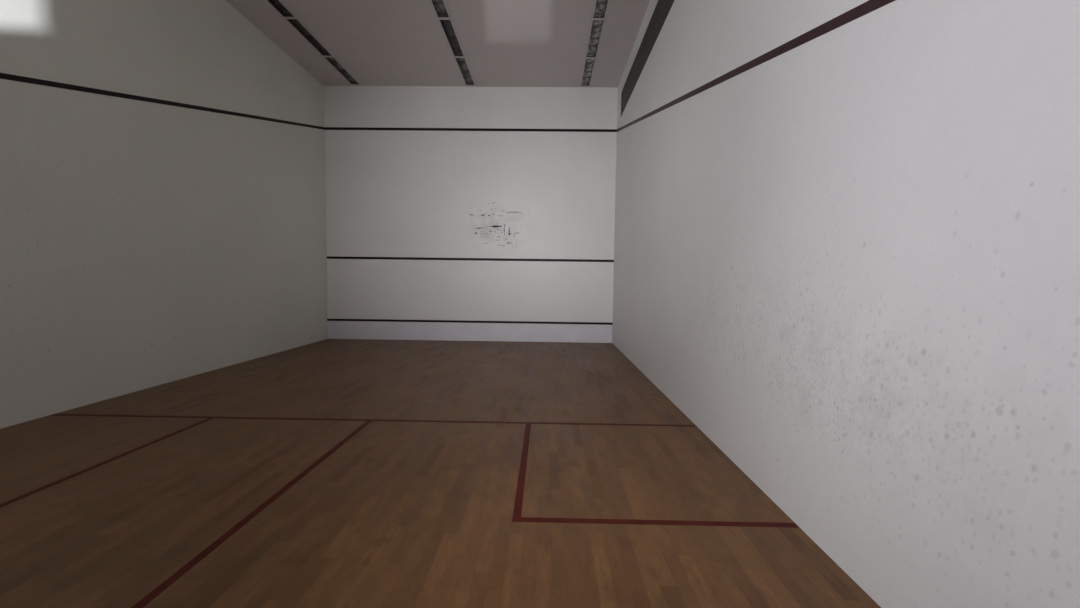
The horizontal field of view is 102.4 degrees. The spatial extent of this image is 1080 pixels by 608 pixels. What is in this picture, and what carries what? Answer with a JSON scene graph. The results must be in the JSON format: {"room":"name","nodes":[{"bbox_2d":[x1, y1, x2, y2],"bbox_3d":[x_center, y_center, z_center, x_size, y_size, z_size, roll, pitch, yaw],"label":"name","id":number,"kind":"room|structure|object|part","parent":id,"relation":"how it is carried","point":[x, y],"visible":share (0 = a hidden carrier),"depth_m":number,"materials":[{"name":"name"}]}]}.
{"room":"squash court","nodes":[
{"label":"squash court","id":0,"kind":"room"},
{"bbox_2d":[0,0,327,428],"bbox_3d":[-4.848,-1.769,4.573,0.163,5.913,9.910,1,3,1],"label":"wall","id":1,"kind":"structure","parent":0,"point":[163,186],"depth_m":5.25,"materials":[{"name":"white paint"}]},
{"bbox_2d":[226,0,649,86],"bbox_3d":[-1.573,-4.532,4.441,6.642,0.300,10.070,1,3,1],"label":"ceiling","id":2,"kind":"structure","parent":0,"point":[506,43],"depth_m":7.45,"materials":[{"name":"paint"}]},
{"bbox_2d":[264,0,296,16],"bbox_3d":[-3.982,-4.592,6.278,0.260,0.174,1.198,1,3,1],"label":"ceiling light","id":3,"kind":"object","parent":2,"relation":"attached to","point":[278,6],"visible":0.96,"depth_m":6.68,"materials":[{"name":"metal"}]},
{"bbox_3d":[-4.090,-4.514,6.284,0.046,0.012,1.198,1,3,1],"label":"rail","id":4,"kind":"part","parent":3,"relation":"part of","materials":[{"name":"white metal"}]},
{"bbox_3d":[-3.876,-4.512,6.281,0.046,0.012,1.198,1,3,1],"label":"rail","id":5,"kind":"part","parent":3,"relation":"part of","materials":[{"name":"white metal"}]},
{"bbox_2d":[281,17,333,55],"bbox_3d":[-3.963,-4.662,7.476,0.260,0.174,1.198,1,3,1],"label":"ceiling light","id":6,"kind":"object","parent":2,"relation":"attached to","point":[295,23],"visible":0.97,"depth_m":7.43,"materials":[{"name":"grey paint"}]},
{"bbox_2d":[321,55,361,84],"bbox_3d":[-3.944,-4.732,8.674,0.260,0.174,1.198,1,3,1],"label":"ceiling light","id":7,"kind":"object","parent":2,"relation":"attached to","point":[332,61],"visible":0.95,"depth_m":8.63,"materials":[{"name":"metal"}]},
{"bbox_2d":[428,0,451,17],"bbox_3d":[-1.522,-4.559,6.242,0.260,0.174,1.198,1,3,1],"label":"ceiling light","id":8,"kind":"object","parent":2,"relation":"attached to","point":[440,8],"visible":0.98,"depth_m":6.64,"materials":[{"name":"grey paint"}]},
{"bbox_3d":[-1.630,-4.482,6.248,0.046,0.012,1.198,1,3,1],"label":"rail","id":9,"kind":"part","parent":8,"relation":"part of","materials":[{"name":"white metal"}]},
{"bbox_3d":[-1.416,-4.479,6.245,0.046,0.012,1.198,1,3,1],"label":"rail","id":10,"kind":"part","parent":8,"relation":"part of","materials":[{"name":"white metal"}]},
{"bbox_2d":[436,17,465,56],"bbox_3d":[-1.504,-4.629,7.440,0.260,0.174,1.198,1,3,1],"label":"ceiling light","id":11,"kind":"object","parent":2,"relation":"attached to","point":[446,24],"visible":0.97,"depth_m":7.39,"materials":[{"name":"grey paint"}]},
{"bbox_3d":[-1.612,-4.551,7.446,0.046,0.012,1.198,1,3,1],"label":"rail","id":12,"kind":"part","parent":11,"relation":"part of","materials":[{"name":"white metal"}]},
{"bbox_3d":[-1.398,-4.549,7.443,0.046,0.012,1.198,1,3,1],"label":"rail","id":13,"kind":"part","parent":11,"relation":"part of","materials":[{"name":"white metal"}]},
{"bbox_2d":[453,56,476,85],"bbox_3d":[-1.485,-4.699,8.637,0.260,0.174,1.198,1,3,1],"label":"ceiling light","id":14,"kind":"object","parent":2,"relation":"attached to","point":[461,62],"visible":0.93,"depth_m":8.61,"materials":[{"name":"grey paint"}]},
{"bbox_3d":[-1.593,-4.622,8.644,0.046,0.012,1.198,1,3,1],"label":"rail","id":15,"kind":"part","parent":14,"relation":"part of","materials":[{"name":"white metal"}]},
{"bbox_3d":[-1.379,-4.619,8.640,0.046,0.012,1.198,1,3,1],"label":"rail","id":16,"kind":"part","parent":14,"relation":"part of","materials":[{"name":"white metal"}]},
{"bbox_2d":[579,57,597,85],"bbox_3d":[0.950,-4.667,8.601,0.260,0.174,1.198,1,3,1],"label":"ceiling light","id":17,"kind":"object","parent":2,"relation":"attached to","point":[589,63],"visible":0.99,"depth_m":8.57,"materials":[{"name":"grey paint"}]},
{"bbox_3d":[0.842,-4.589,8.608,0.046,0.012,1.198,1,3,1],"label":"rail","id":18,"kind":"part","parent":17,"relation":"part of","materials":[{"name":"white metal"}]},
{"bbox_3d":[1.056,-4.586,8.604,0.046,0.012,1.198,1,3,1],"label":"rail","id":19,"kind":"part","parent":17,"relation":"part of","materials":[{"name":"white metal"}]},
{"bbox_2d":[584,18,606,56],"bbox_3d":[0.931,-4.597,7.404,0.260,0.174,1.198,1,3,1],"label":"ceiling light","id":20,"kind":"object","parent":2,"relation":"attached to","point":[596,25],"visible":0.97,"depth_m":7.35,"materials":[{"name":"grey paint"}]},
{"bbox_3d":[0.823,-4.519,7.410,0.046,0.012,1.198,1,3,1],"label":"rail","id":21,"kind":"part","parent":20,"relation":"part of","materials":[{"name":"white metal"}]},
{"bbox_3d":[1.037,-4.516,7.407,0.046,0.012,1.198,1,3,1],"label":"rail","id":22,"kind":"part","parent":20,"relation":"part of","materials":[{"name":"white metal"}]},
{"bbox_2d":[590,0,610,17],"bbox_3d":[0.912,-4.527,6.206,0.260,0.174,1.198,1,3,1],"label":"ceiling light","id":23,"kind":"object","parent":2,"relation":"attached to","point":[600,8],"visible":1,"depth_m":6.60,"materials":[{"name":"metal"}]},
{"bbox_3d":[0.804,-4.449,6.212,0.046,0.012,1.198,1,3,1],"label":"rail","id":24,"kind":"part","parent":23,"relation":"part of","materials":[{"name":"white metal"}]},
{"bbox_3d":[1.018,-4.446,6.209,0.046,0.012,1.198,1,3,1],"label":"rail","id":25,"kind":"part","parent":23,"relation":"part of","materials":[{"name":"white metal"}]},
{"bbox_2d":[0,339,880,607],"bbox_3d":[-1.645,1.161,4.774,6.642,0.121,10.070,1,3,1],"label":"floor","id":26,"kind":"structure","parent":0,"point":[327,473],"depth_m":2.77,"materials":[{"name":"brown wood"}]},
{"bbox_2d":[324,86,617,322],"bbox_3d":[-1.531,-2.019,9.550,6.642,5.913,0.163,1,3,1],"label":"wall","id":27,"kind":"structure","parent":0,"point":[443,202],"depth_m":9.46,"materials":[{"name":"white paint"}]},
{"bbox_2d":[327,319,612,342],"bbox_3d":[-1.565,0.592,9.609,6.316,0.451,0.030,1,3,1],"label":"board","id":28,"kind":"object","parent":27,"relation":"attached to","point":[377,329],"visible":1,"depth_m":9.60,"materials":[{"name":"white paint"}]},
{"bbox_2d":[612,0,1079,607],"bbox_3d":[1.629,-1.682,4.477,0.163,5.913,9.910,1,3,1],"label":"wall","id":29,"kind":"structure","parent":0,"point":[847,235],"depth_m":1.91,"materials":[{"name":"white paint"}]},
{"bbox_2d":[621,0,674,115],"bbox_3d":[1.611,-3.808,4.664,0.042,0.513,8.408,1,3,1],"label":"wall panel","id":30,"kind":"object","parent":29,"relation":"attached to","point":[662,9],"visible":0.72,"depth_m":6.61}
]}

